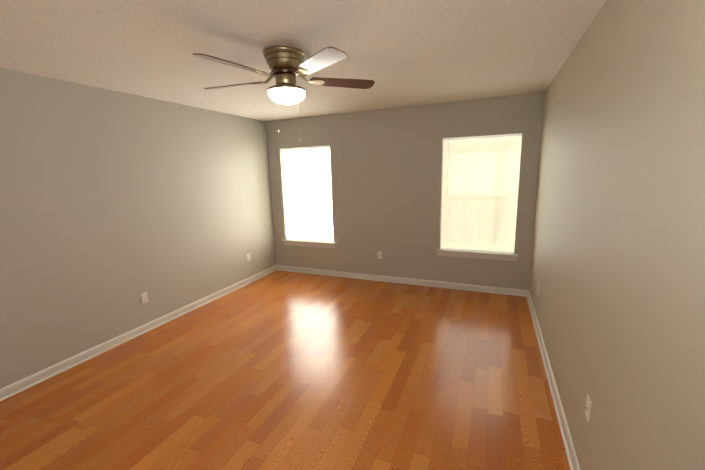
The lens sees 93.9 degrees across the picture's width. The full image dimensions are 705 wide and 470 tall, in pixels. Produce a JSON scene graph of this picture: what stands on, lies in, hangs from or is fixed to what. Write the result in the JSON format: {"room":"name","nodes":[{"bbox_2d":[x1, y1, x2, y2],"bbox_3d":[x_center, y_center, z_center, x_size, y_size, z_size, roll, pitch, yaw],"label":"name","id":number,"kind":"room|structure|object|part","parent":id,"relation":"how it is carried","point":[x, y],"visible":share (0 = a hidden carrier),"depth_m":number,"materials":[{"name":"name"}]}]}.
{"room":"empty bedroom","nodes":[
{"label":"empty bedroom","id":0,"kind":"room"},
{"bbox_2d":[0,68,275,388],"bbox_3d":[-2.602,-0.035,2.697,0.160,2.440,6.468,3,12,23],"label":"wall","id":1,"kind":"structure","parent":0,"point":[114,205],"depth_m":3.15,"materials":[{"name":"grey paint"}]},
{"bbox_2d":[0,265,276,400],"bbox_3d":[-2.209,0.994,3.526,0.024,0.083,4.728,3,12,23],"label":"baseboard","id":2,"kind":"structure","parent":1,"relation":"attached to","point":[10,390],"depth_m":3.21,"materials":[{"name":"white wood"}]},
{"bbox_2d":[140,292,147,303],"bbox_3d":[-2.212,0.670,3.500,0.008,0.114,0.070,3,12,23],"label":"electrical outlet","id":3,"kind":"object","parent":1,"relation":"attached to","point":[144,298],"visible":1,"depth_m":3.50,"materials":[{"name":"white plastic"}]},
{"bbox_2d":[0,270,569,469],"bbox_3d":[-0.721,1.308,2.166,4.166,0.100,6.468,3,12,23],"label":"floor","id":4,"kind":"structure","parent":0,"point":[281,370],"depth_m":2.50,"materials":[{"name":"laminate"}]},
{"bbox_2d":[0,0,605,120],"bbox_3d":[-0.792,-1.185,1.685,4.166,0.100,6.468,3,12,23],"label":"ceiling","id":5,"kind":"structure","parent":0,"point":[404,53],"depth_m":2.15,"materials":[{"name":"white paint"}]},
{"bbox_2d":[192,46,374,140],"bbox_3d":[-0.505,-0.968,2.341,1.257,0.591,1.277,3,12,23],"label":"ceiling fan","id":6,"kind":"object","parent":5,"relation":"hanging from","point":[288,65],"visible":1,"depth_m":2.22,"materials":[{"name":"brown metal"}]},
{"bbox_3d":[-0.466,-0.974,2.342,0.262,0.082,0.262,3,12,23],"label":"lamp shade","id":7,"kind":"part","parent":6,"relation":"part of","materials":[{"name":"white glass"}]},
{"bbox_2d":[266,93,543,289],"bbox_3d":[0.465,-0.523,4.774,3.846,2.440,0.160,3,12,23],"label":"wall","id":8,"kind":"structure","parent":0,"point":[386,174],"depth_m":4.59,"materials":[{"name":"grey paint"}]},
{"bbox_2d":[281,146,333,241],"bbox_3d":[-0.714,-0.630,5.201,0.878,1.467,0.039,3,12,23],"label":"window","id":9,"kind":"structure","parent":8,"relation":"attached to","point":[307,190],"depth_m":5.20,"materials":[{"name":"white glass"}]},
{"bbox_2d":[282,239,335,247],"bbox_3d":[-0.695,0.137,5.342,0.990,0.086,0.127,3,12,23],"label":"window sill","id":10,"kind":"structure","parent":8,"relation":"attached to","point":[323,244],"depth_m":5.29,"materials":[{"name":"white wood"}]},
{"bbox_2d":[377,251,381,258],"bbox_3d":[0.403,0.299,4.876,0.070,0.114,0.008,3,12,23],"label":"electrical outlet","id":11,"kind":"object","parent":8,"relation":"attached to","point":[379,253],"visible":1,"depth_m":4.87,"materials":[{"name":"white plastic"}]},
{"bbox_2d":[277,265,528,296],"bbox_3d":[0.462,0.651,4.914,3.846,0.083,0.024,3,12,23],"label":"baseboard","id":12,"kind":"structure","parent":8,"relation":"attached to","point":[481,288],"depth_m":4.75,"materials":[{"name":"white wood"}]},
{"bbox_2d":[436,248,518,260],"bbox_3d":[1.632,0.258,4.369,1.020,0.086,0.127,3,12,23],"label":"window sill","id":13,"kind":"structure","parent":8,"relation":"attached to","point":[479,254],"depth_m":4.32,"materials":[{"name":"white wood"}]},
{"bbox_2d":[445,136,521,243],"bbox_3d":[1.647,-0.524,4.308,0.920,1.472,0.065,3,12,23],"label":"window","id":14,"kind":"structure","parent":8,"relation":"in","point":[519,166],"depth_m":4.11,"materials":[{"name":"white plastic"}]},
{"bbox_2d":[441,134,521,252],"bbox_3d":[1.613,-0.508,4.229,0.908,1.467,0.039,3,12,23],"label":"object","id":15,"kind":"structure","parent":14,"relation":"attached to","point":[480,178],"depth_m":4.22,"materials":[{"name":"beige fabric"}]},
{"bbox_2d":[529,0,704,469],"bbox_3d":[1.090,0.157,1.153,0.160,2.440,6.468,3,12,23],"label":"wall","id":16,"kind":"structure","parent":0,"point":[617,272],"depth_m":1.26,"materials":[{"name":"beige paint"}]},
{"bbox_2d":[527,291,580,469],"bbox_3d":[1.313,1.178,2.053,0.024,0.083,4.728,3,12,23],"label":"baseboard","id":17,"kind":"structure","parent":16,"relation":"attached to","point":[568,445],"depth_m":2.27,"materials":[{"name":"white wood"}]},
{"bbox_2d":[585,394,591,422],"bbox_3d":[1.153,0.850,1.618,0.015,0.114,0.070,3,12,23],"label":"electrical outlet","id":18,"kind":"object","parent":16,"relation":"attached to","point":[588,407],"visible":1,"depth_m":1.61,"materials":[{"name":"white plastic"}]}
]}

